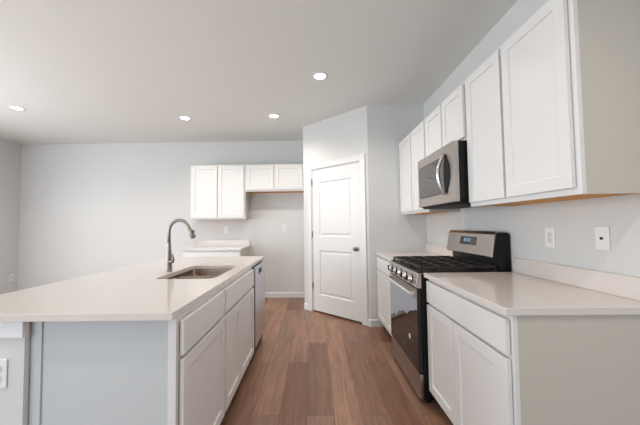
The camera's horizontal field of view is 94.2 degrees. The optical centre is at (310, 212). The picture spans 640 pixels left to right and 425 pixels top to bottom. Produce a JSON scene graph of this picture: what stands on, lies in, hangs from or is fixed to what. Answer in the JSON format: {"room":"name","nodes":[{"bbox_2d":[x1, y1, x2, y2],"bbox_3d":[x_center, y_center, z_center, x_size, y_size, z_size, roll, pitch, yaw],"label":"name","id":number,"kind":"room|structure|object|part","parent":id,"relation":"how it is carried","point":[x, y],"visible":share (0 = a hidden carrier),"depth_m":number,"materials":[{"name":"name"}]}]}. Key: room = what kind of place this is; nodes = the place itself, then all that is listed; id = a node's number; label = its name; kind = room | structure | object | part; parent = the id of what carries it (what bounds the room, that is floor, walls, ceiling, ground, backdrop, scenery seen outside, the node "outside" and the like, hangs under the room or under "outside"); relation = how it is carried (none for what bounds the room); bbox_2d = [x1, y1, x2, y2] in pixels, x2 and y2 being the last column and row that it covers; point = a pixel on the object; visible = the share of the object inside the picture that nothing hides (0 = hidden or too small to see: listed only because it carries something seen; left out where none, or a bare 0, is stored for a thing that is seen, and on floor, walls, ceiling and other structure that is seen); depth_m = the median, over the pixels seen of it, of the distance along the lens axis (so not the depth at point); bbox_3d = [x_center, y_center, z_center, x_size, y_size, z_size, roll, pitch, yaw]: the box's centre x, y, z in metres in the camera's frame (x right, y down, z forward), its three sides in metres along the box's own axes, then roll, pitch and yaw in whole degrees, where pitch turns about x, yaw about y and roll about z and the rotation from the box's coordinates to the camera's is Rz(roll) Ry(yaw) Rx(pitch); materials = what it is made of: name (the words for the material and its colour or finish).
{"room":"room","nodes":[
{"label":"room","id":0,"kind":"room"},
{"bbox_2d":[0,139,21,294],"bbox_3d":[-5.306,-0.023,1.092,0.120,2.775,8.465,-1,-2,1],"label":"wall","id":1,"kind":"structure","parent":0,"point":[10,152],"depth_m":5.15,"materials":[{"name":"paint"}]},
{"bbox_2d":[9,274,13,280],"bbox_3d":[-5.185,1.126,5.164,0.008,0.116,0.072,-1,-2,1],"label":"wall outlet","id":2,"kind":"object","parent":1,"relation":"attached to","point":[11,278],"visible":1,"depth_m":5.16,"materials":[{"name":"white plastic"}]},
{"bbox_2d":[0,322,30,424],"bbox_3d":[-1.221,0.926,2.273,0.148,0.883,2.156,-1,-2,1],"label":"wall","id":3,"kind":"structure","parent":0,"point":[14,399],"depth_m":1.21,"materials":[{"name":"paint"}]},
{"bbox_2d":[0,359,7,387],"bbox_3d":[-1.263,0.650,1.202,0.072,0.116,0.008,-1,-2,1],"label":"wall outlet","id":4,"kind":"object","parent":3,"relation":"attached to","point":[3,362],"visible":1,"depth_m":1.20,"materials":[{"name":"white plastic"}]},
{"bbox_2d":[0,322,28,337],"bbox_3d":[-1.231,0.518,2.284,0.166,0.067,2.170,-1,-2,1],"label":"trim","id":5,"kind":"structure","parent":3,"relation":"attached to","point":[7,329],"depth_m":1.20,"materials":[{"name":"white paint"}]},
{"bbox_2d":[18,141,304,291],"bbox_3d":[-1.864,0.116,5.346,6.910,2.775,0.120,-1,-2,1],"label":"wall","id":6,"kind":"structure","parent":0,"point":[86,209],"depth_m":5.31,"materials":[{"name":"paint"}]},
{"bbox_2d":[191,165,248,219],"bbox_3d":[-1.551,-0.341,5.136,0.920,0.917,0.326,-1,-2,1],"label":"upper cabinet","id":7,"kind":"object","parent":6,"relation":"attached to","point":[218,192],"visible":0.99,"depth_m":4.98,"materials":[{"name":"white paint"}]},
{"bbox_3d":[-1.777,-0.349,4.985,0.427,0.871,0.019,-1,-2,1],"label":"door","id":8,"kind":"part","parent":7,"relation":"part of","materials":[{"name":"white paint"}]},
{"bbox_3d":[-1.328,-0.355,4.981,0.427,0.871,0.019,-1,-2,1],"label":"door","id":9,"kind":"part","parent":7,"relation":"part of","materials":[{"name":"white paint"}]},
{"bbox_3d":[-1.100,-0.345,5.152,0.014,0.916,0.284,-1,-2,1],"label":"panel","id":10,"kind":"part","parent":7,"relation":"part of","materials":[{"name":"laminate"}]},
{"bbox_2d":[197,240,249,245],"bbox_3d":[-1.536,0.532,5.253,0.937,0.100,0.020,-1,-2,1],"label":"backsplash","id":11,"kind":"structure","parent":6,"relation":"attached to","point":[199,242],"depth_m":5.24,"materials":[{"name":"stone"}]},
{"bbox_2d":[245,164,303,193],"bbox_3d":[-0.598,-0.583,5.136,0.987,0.455,0.326,-1,-2,1],"label":"upper cabinet","id":12,"kind":"object","parent":6,"relation":"attached to","point":[263,178],"visible":0.93,"depth_m":4.98,"materials":[{"name":"white paint"}]},
{"bbox_3d":[-0.845,-0.592,4.985,0.454,0.409,0.019,-1,-2,1],"label":"door","id":13,"kind":"part","parent":12,"relation":"part of","materials":[{"name":"white paint"}]},
{"bbox_3d":[-0.596,-0.366,5.148,0.955,0.014,0.284,-1,-2,1],"label":"panel","id":14,"kind":"part","parent":12,"relation":"part of","materials":[{"name":"orange wood"}]},
{"bbox_3d":[-0.362,-0.597,4.980,0.467,0.409,0.019,-1,-2,1],"label":"door","id":15,"kind":"part","parent":12,"relation":"part of","materials":[{"name":"white paint"}]},
{"bbox_2d":[265,292,304,297],"bbox_3d":[-2.630,1.464,5.230,5.108,0.090,0.014,-1,-2,1],"label":"baseboard","id":16,"kind":"structure","parent":6,"relation":"attached to","point":[267,294],"depth_m":5.20,"materials":[{"name":"white paint"}]},
{"bbox_2d":[0,0,517,144],"bbox_3d":[-1.928,-1.491,1.117,6.910,0.080,8.705,-1,-2,1],"label":"ceiling","id":17,"kind":"structure","parent":0,"point":[81,71],"depth_m":2.75,"materials":[{"name":"paint"}]},
{"bbox_2d":[8,105,25,110],"bbox_3d":[-3.691,-1.316,3.741,0.168,0.006,0.168,-1,-2,1],"label":"recessed light","id":18,"kind":"object","parent":17,"relation":"in","point":[9,106],"visible":1,"depth_m":3.73,"materials":[{"name":"white plastic"}]},
{"bbox_2d":[179,116,190,119],"bbox_3d":[-1.750,-1.321,4.153,0.168,0.006,0.168,-1,-2,1],"label":"recessed light","id":19,"kind":"object","parent":17,"relation":"in","point":[180,117],"visible":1,"depth_m":4.14,"materials":[{"name":"white plastic"}]},
{"bbox_2d":[268,114,279,117],"bbox_3d":[-0.503,-1.337,4.117,0.168,0.006,0.168,-1,-2,1],"label":"recessed light","id":20,"kind":"object","parent":17,"relation":"in","point":[269,115],"visible":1,"depth_m":4.11,"materials":[{"name":"white plastic"}]},
{"bbox_2d":[312,72,327,79],"bbox_3d":[0.099,-1.390,3.028,0.168,0.006,0.168,-1,-2,1],"label":"recessed light","id":21,"kind":"object","parent":17,"relation":"in","point":[318,75],"visible":1,"depth_m":3.01,"materials":[{"name":"white paint"}]},
{"bbox_2d":[315,74,324,78],"bbox_3d":[0.099,-1.391,3.028,0.111,0.004,0.111,-1,-2,1],"label":"diffuser","id":22,"kind":"object","parent":21,"relation":"attached to","point":[317,76],"depth_m":3.03,"materials":[{"name":"white plastic"}]},
{"bbox_2d":[220,297,452,424],"bbox_3d":[-1.895,1.352,0.997,6.910,0.060,8.705,-1,-2,1],"label":"floor","id":23,"kind":"structure","parent":0,"point":[307,367],"depth_m":2.44,"materials":[{"name":"brown wood"}]},
{"bbox_2d":[29,287,224,424],"bbox_3d":[-0.839,0.889,1.522,0.628,0.883,0.614,-1,-2,1],"label":"base cabinet","id":24,"kind":"object","parent":23,"relation":"on","point":[172,372],"visible":0.7,"depth_m":1.23,"materials":[{"name":"white paint"}]},
{"bbox_3d":[-0.838,0.877,1.225,0.575,0.883,0.006,-1,-2,1],"label":"panel","id":25,"kind":"part","parent":24,"relation":"part of","materials":[{"name":"white wood"}]},
{"bbox_3d":[-0.558,0.834,1.528,0.019,0.778,0.601,-1,-2,1],"label":"frame","id":26,"kind":"part","parent":24,"relation":"part of","materials":[{"name":"white paint"}]},
{"bbox_3d":[-0.534,0.919,1.524,0.019,0.583,0.577,-1,-2,1],"label":"door","id":27,"kind":"part","parent":24,"relation":"part of","materials":[{"name":"white paint"}]},
{"bbox_3d":[-0.538,0.539,1.540,0.019,0.146,0.577,-1,-2,1],"label":"drawer","id":28,"kind":"part","parent":24,"relation":"part of","materials":[{"name":"white paint"}]},
{"bbox_2d":[175,267,253,411],"bbox_3d":[-0.815,0.921,2.273,0.598,0.883,0.887,-1,-2,1],"label":"base cabinet","id":29,"kind":"object","parent":23,"relation":"on","point":[239,292],"visible":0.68,"depth_m":2.15,"materials":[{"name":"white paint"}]},
{"bbox_2d":[0,256,263,321],"bbox_3d":[-1.074,0.467,2.283,1.074,0.030,2.193,-1,-2,1],"label":"countertop","id":30,"kind":"structure","parent":29,"relation":"on","point":[143,291],"depth_m":1.53,"materials":[{"name":"stone"}]},
{"bbox_2d":[165,219,195,271],"bbox_3d":[-1.005,0.248,2.302,0.234,0.407,0.056,-1,-2,1],"label":"kitchen faucet","id":31,"kind":"object","parent":30,"relation":"on","point":[170,259],"visible":1,"depth_m":2.29,"materials":[{"name":"silver metal"}]},
{"bbox_3d":[-1.019,0.148,2.307,0.180,0.207,0.025,-1,-2,1],"label":"spout","id":32,"kind":"part","parent":31,"relation":"part of","materials":[{"name":"silver metal"}]},
{"bbox_2d":[167,269,230,278],"bbox_3d":[-0.830,0.575,2.282,0.442,0.188,0.690,-1,-2,1],"label":"sink","id":33,"kind":"object","parent":30,"relation":"in","point":[195,273],"visible":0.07,"depth_m":2.60,"materials":[{"name":"silver metal"}]},
{"bbox_3d":[-0.832,0.568,2.101,0.394,0.186,0.279,-1,-2,1],"label":"bowl","id":34,"kind":"part","parent":33,"relation":"part of","materials":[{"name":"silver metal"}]},
{"bbox_3d":[-0.829,0.582,2.433,0.394,0.186,0.339,-1,-2,1],"label":"bowl","id":35,"kind":"part","parent":33,"relation":"part of","materials":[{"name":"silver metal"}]},
{"bbox_3d":[-0.528,0.940,2.030,0.019,0.583,0.385,-1,-2,1],"label":"door","id":36,"kind":"part","parent":29,"relation":"part of","materials":[{"name":"white paint"}]},
{"bbox_3d":[-0.549,0.865,2.272,0.019,0.778,0.887,-1,-2,1],"label":"frame","id":37,"kind":"part","parent":29,"relation":"part of","materials":[{"name":"white paint"}]},
{"bbox_3d":[-0.530,0.570,2.284,0.019,0.146,0.863,-1,-2,1],"label":"drawer","id":38,"kind":"part","parent":29,"relation":"part of","materials":[{"name":"white paint"}]},
{"bbox_3d":[-0.523,0.959,2.464,0.019,0.583,0.472,-1,-2,1],"label":"door","id":39,"kind":"part","parent":29,"relation":"part of","materials":[{"name":"white paint"}]},
{"bbox_2d":[183,248,248,256],"bbox_3d":[-1.531,1.041,4.921,0.910,0.883,0.623,-1,-2,1],"label":"base cabinet","id":40,"kind":"object","parent":23,"relation":"on","point":[245,252],"visible":0.15,"depth_m":4.63,"materials":[{"name":"white paint"}]},
{"bbox_3d":[-1.539,0.681,4.634,0.886,0.146,0.019,-1,-2,1],"label":"drawer","id":41,"kind":"part","parent":40,"relation":"part of","materials":[{"name":"white paint"}]},
{"bbox_3d":[-1.535,0.977,4.644,0.910,0.778,0.019,-1,-2,1],"label":"frame","id":42,"kind":"part","parent":40,"relation":"part of","materials":[{"name":"white paint"}]},
{"bbox_2d":[181,240,249,250],"bbox_3d":[-1.539,0.534,4.941,0.937,0.130,0.644,-1,-2,1],"label":"countertop","id":43,"kind":"structure","parent":40,"relation":"on","point":[202,245],"depth_m":5.24,"materials":[{"name":"stone"}]},
{"bbox_2d":[250,260,264,361],"bbox_3d":[-0.811,0.954,3.019,0.605,0.880,0.600,-1,-2,1],"label":"dishwasher","id":44,"kind":"object","parent":23,"relation":"on","point":[259,268],"visible":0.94,"depth_m":2.96,"materials":[{"name":"silver metal"}]},
{"bbox_2d":[377,256,391,335],"bbox_3d":[1.136,0.940,3.264,0.623,0.883,0.841,-1,-2,1],"label":"base cabinet","id":45,"kind":"object","parent":23,"relation":"on","point":[383,284],"visible":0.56,"depth_m":3.35,"materials":[{"name":"white paint"}]},
{"bbox_3d":[0.837,0.985,3.469,0.019,0.583,0.410,-1,-2,1],"label":"door","id":46,"kind":"part","parent":45,"relation":"part of","materials":[{"name":"white paint"}]},
{"bbox_3d":[0.830,0.597,3.281,0.019,0.146,0.817,-1,-2,1],"label":"drawer","id":47,"kind":"part","parent":45,"relation":"part of","materials":[{"name":"white paint"}]},
{"bbox_3d":[0.832,0.968,3.058,0.019,0.583,0.401,-1,-2,1],"label":"door","id":48,"kind":"part","parent":45,"relation":"part of","materials":[{"name":"white paint"}]},
{"bbox_2d":[376,243,452,260],"bbox_3d":[1.131,0.433,3.284,0.644,0.130,0.844,-1,-2,1],"label":"countertop","id":49,"kind":"structure","parent":45,"relation":"on","point":[431,249],"depth_m":3.35,"materials":[{"name":"stone"}]},
{"bbox_2d":[385,230,510,402],"bbox_3d":[1.074,0.750,2.462,0.738,1.196,0.760,-1,-2,1],"label":"gas range","id":50,"kind":"object","parent":23,"relation":"on","point":[473,251],"visible":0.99,"depth_m":2.25,"materials":[{"name":"silver metal"}]},
{"bbox_3d":[0.729,0.591,2.473,0.050,0.028,0.698,-1,-2,1],"label":"handle","id":51,"kind":"part","parent":50,"relation":"part of","materials":[{"name":"metal"}]},
{"bbox_3d":[0.755,0.592,2.472,0.002,0.070,0.746,-1,-2,1],"label":"door rail","id":52,"kind":"part","parent":50,"relation":"part of","materials":[{"name":"silver metal"}]},
{"bbox_3d":[0.785,0.496,2.476,0.082,0.105,0.760,-1,-2,1],"label":"control panel","id":53,"kind":"part","parent":50,"relation":"part of","materials":[{"name":"silver metal"}]},
{"bbox_3d":[0.775,0.847,2.461,0.030,0.580,0.746,-1,-2,1],"label":"oven door","id":54,"kind":"part","parent":50,"relation":"part of","materials":[{"name":"black glass"}]},
{"bbox_3d":[0.782,1.231,2.445,0.027,0.170,0.750,-1,-2,1],"label":"storage drawer","id":55,"kind":"part","parent":50,"relation":"part of","materials":[{"name":"silver metal"}]},
{"bbox_3d":[0.735,0.489,2.211,0.039,0.058,0.058,-1,-2,1],"label":"knob","id":56,"kind":"part","parent":50,"relation":"part of","materials":[{"name":"metal"}]},
{"bbox_2d":[391,260,499,272],"bbox_3d":[1.057,0.435,2.475,0.574,0.010,0.758,-1,-2,1],"label":"cooktop","id":57,"kind":"object","parent":50,"relation":"in","point":[403,265],"depth_m":2.20,"materials":[{"name":"black metal"}]},
{"bbox_2d":[426,280,639,424],"bbox_3d":[1.118,0.871,1.625,0.623,0.883,0.880,-1,-2,1],"label":"base cabinet","id":58,"kind":"object","parent":23,"relation":"on","point":[487,366],"visible":0.87,"depth_m":1.20,"materials":[{"name":"white paint"}]},
{"bbox_3d":[0.819,0.917,1.863,0.019,0.583,0.383,-1,-2,1],"label":"door","id":59,"kind":"part","parent":58,"relation":"part of","materials":[{"name":"white paint"}]},
{"bbox_3d":[0.812,0.527,1.643,0.019,0.146,0.856,-1,-2,1],"label":"drawer","id":60,"kind":"part","parent":58,"relation":"part of","materials":[{"name":"white paint"}]},
{"bbox_3d":[0.839,0.822,1.630,0.019,0.778,0.880,-1,-2,1],"label":"frame","id":61,"kind":"part","parent":58,"relation":"part of","materials":[{"name":"white paint"}]},
{"bbox_3d":[0.814,0.899,1.432,0.019,0.583,0.466,-1,-2,1],"label":"door","id":62,"kind":"part","parent":58,"relation":"part of","materials":[{"name":"white paint"}]},
{"bbox_2d":[424,258,639,315],"bbox_3d":[1.113,0.364,1.641,0.644,0.130,0.898,-1,-2,1],"label":"countertop","id":63,"kind":"structure","parent":58,"relation":"on","point":[533,287],"depth_m":1.45,"materials":[{"name":"stone"}]},
{"bbox_2d":[303,105,370,318],"bbox_3d":[0.355,0.041,4.173,1.161,2.775,0.110,-3,-3,44],"label":"wall","id":64,"kind":"structure","parent":0,"point":[345,134],"depth_m":4.12,"materials":[{"name":"paint"}]},
{"bbox_2d":[307,153,367,325],"bbox_3d":[0.356,0.344,4.122,1.036,2.165,0.168,-3,-3,44],"label":"door","id":65,"kind":"structure","parent":64,"relation":"in","point":[336,217],"depth_m":4.07,"materials":[{"name":"white paint"}]},
{"bbox_2d":[304,303,370,326],"bbox_3d":[0.330,1.381,4.070,1.167,0.090,0.014,-3,-3,44],"label":"baseboard","id":66,"kind":"structure","parent":64,"relation":"attached to","point":[305,304],"depth_m":4.42,"materials":[{"name":"white paint"}]},
{"bbox_2d":[367,104,426,318],"bbox_3d":[1.094,0.015,3.781,0.720,2.775,0.110,-1,-2,1],"label":"wall","id":67,"kind":"structure","parent":0,"point":[390,230],"depth_m":3.74,"materials":[{"name":"paint"}]},
{"bbox_2d":[371,319,383,326],"bbox_3d":[0.822,1.358,3.665,0.155,0.090,0.014,-1,-2,1],"label":"baseboard","id":68,"kind":"structure","parent":67,"relation":"attached to","point":[374,322],"depth_m":3.66,"materials":[{"name":"white paint"}]},
{"bbox_2d":[423,0,639,276],"bbox_3d":[1.484,-0.106,1.022,0.120,2.775,8.465,-1,-2,1],"label":"wall","id":69,"kind":"structure","parent":0,"point":[574,222],"depth_m":1.83,"materials":[{"name":"paint"}]},
{"bbox_2d":[399,119,459,214],"bbox_3d":[1.278,-0.451,3.309,0.326,0.917,0.866,-1,-2,1],"label":"upper cabinet","id":70,"kind":"object","parent":69,"relation":"attached to","point":[412,149],"visible":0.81,"depth_m":3.27,"materials":[{"name":"white paint"}]},
{"bbox_3d":[1.127,-0.446,3.511,0.019,0.871,0.422,-1,-2,1],"label":"door","id":71,"kind":"part","parent":70,"relation":"part of","materials":[{"name":"white paint"}]},
{"bbox_3d":[1.148,-0.449,3.311,0.019,0.917,0.866,-1,-2,1],"label":"frame","id":72,"kind":"part","parent":70,"relation":"part of","materials":[{"name":"white paint"}]},
{"bbox_3d":[1.122,-0.464,3.089,0.019,0.871,0.378,-1,-2,1],"label":"door","id":73,"kind":"part","parent":70,"relation":"part of","materials":[{"name":"white paint"}]},
{"bbox_3d":[1.304,-0.004,3.290,0.284,0.014,0.834,-1,-2,1],"label":"panel","id":74,"kind":"part","parent":70,"relation":"part of","materials":[{"name":"orange wood"}]},
{"bbox_3d":[1.294,-0.469,2.885,0.284,0.916,0.014,-1,-2,1],"label":"panel","id":75,"kind":"part","parent":70,"relation":"part of","materials":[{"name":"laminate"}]},
{"bbox_2d":[426,243,452,255],"bbox_3d":[1.442,0.414,3.282,0.020,0.100,0.844,-1,-2,1],"label":"backsplash","id":76,"kind":"structure","parent":69,"relation":"attached to","point":[437,249],"depth_m":3.33,"materials":[{"name":"stone"}]},
{"bbox_2d":[425,81,466,156],"bbox_3d":[1.266,-0.725,2.505,0.326,0.438,0.760,-1,-2,1],"label":"upper cabinet","id":77,"kind":"object","parent":69,"relation":"attached to","point":[445,124],"visible":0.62,"depth_m":2.40,"materials":[{"name":"white paint"}]},
{"bbox_3d":[1.115,-0.720,2.691,0.019,0.392,0.348,-1,-2,1],"label":"door","id":78,"kind":"part","parent":77,"relation":"part of","materials":[{"name":"white paint"}]},
{"bbox_2d":[418,140,470,208],"bbox_3d":[1.193,-0.276,2.468,0.479,0.454,0.720,-1,-2,1],"label":"microwave","id":79,"kind":"object","parent":77,"relation":"attached to","point":[443,183],"visible":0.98,"depth_m":2.24,"materials":[{"name":"silver metal"}]},
{"bbox_3d":[0.987,-0.292,2.250,0.072,0.316,0.026,-1,-2,1],"label":"handle","id":80,"kind":"part","parent":79,"relation":"part of","materials":[{"name":"metal"}]},
{"bbox_3d":[1.111,-0.736,2.322,0.019,0.392,0.346,-1,-2,1],"label":"door","id":81,"kind":"part","parent":77,"relation":"part of","materials":[{"name":"white paint"}]},
{"bbox_3d":[1.136,-0.723,2.506,0.019,0.438,0.760,-1,-2,1],"label":"frame","id":82,"kind":"part","parent":77,"relation":"part of","materials":[{"name":"white paint"}]},
{"bbox_2d":[545,228,555,247],"bbox_3d":[1.430,0.148,1.775,0.008,0.116,0.072,-1,-2,1],"label":"wall outlet","id":83,"kind":"object","parent":69,"relation":"attached to","point":[550,241],"visible":1,"depth_m":1.77,"materials":[{"name":"white plastic"}]},
{"bbox_2d":[547,232,551,242],"bbox_3d":[1.427,0.148,1.775,0.002,0.066,0.033,-1,-2,1],"label":"socket","id":84,"kind":"object","parent":83,"relation":"attached to","point":[549,234],"depth_m":1.77,"materials":[{"name":"white plastic"}]},
{"bbox_2d":[465,0,639,206],"bbox_3d":[1.260,-0.520,1.679,0.326,0.917,0.870,-1,-2,1],"label":"upper cabinet","id":85,"kind":"object","parent":69,"relation":"attached to","point":[553,113],"visible":1,"depth_m":1.31,"materials":[{"name":"white paint"}]},
{"bbox_3d":[1.109,-0.513,1.904,0.019,0.871,0.379,-1,-2,1],"label":"door","id":86,"kind":"part","parent":85,"relation":"part of","materials":[{"name":"white paint"}]},
{"bbox_3d":[1.130,-0.518,1.680,0.019,0.917,0.870,-1,-2,1],"label":"frame","id":87,"kind":"part","parent":85,"relation":"part of","materials":[{"name":"white paint"}]},
{"bbox_3d":[1.105,-0.531,1.480,0.019,0.871,0.426,-1,-2,1],"label":"door","id":88,"kind":"part","parent":85,"relation":"part of","materials":[{"name":"white paint"}]},
{"bbox_3d":[1.286,-0.073,1.659,0.284,0.014,0.838,-1,-2,1],"label":"panel","id":89,"kind":"part","parent":85,"relation":"part of","materials":[{"name":"orange wood"}]},
{"bbox_3d":[1.277,-0.537,1.252,0.284,0.916,0.014,-1,-2,1],"label":"panel","id":90,"kind":"part","parent":85,"relation":"part of","materials":[{"name":"laminate"}]},
{"bbox_2d":[513,258,639,300],"bbox_3d":[1.424,0.345,1.639,0.020,0.100,0.898,-1,-2,1],"label":"backsplash","id":91,"kind":"structure","parent":69,"relation":"attached to","point":[625,286],"depth_m":1.53,"materials":[{"name":"stone"}]},
{"bbox_2d":[595,226,609,250],"bbox_3d":[1.425,0.125,1.455,0.012,0.116,0.072,-1,-2,1],"label":"wall jack","id":92,"kind":"object","parent":69,"relation":"attached to","point":[602,234],"visible":1,"depth_m":1.45,"materials":[{"name":"white plastic"}]}
]}

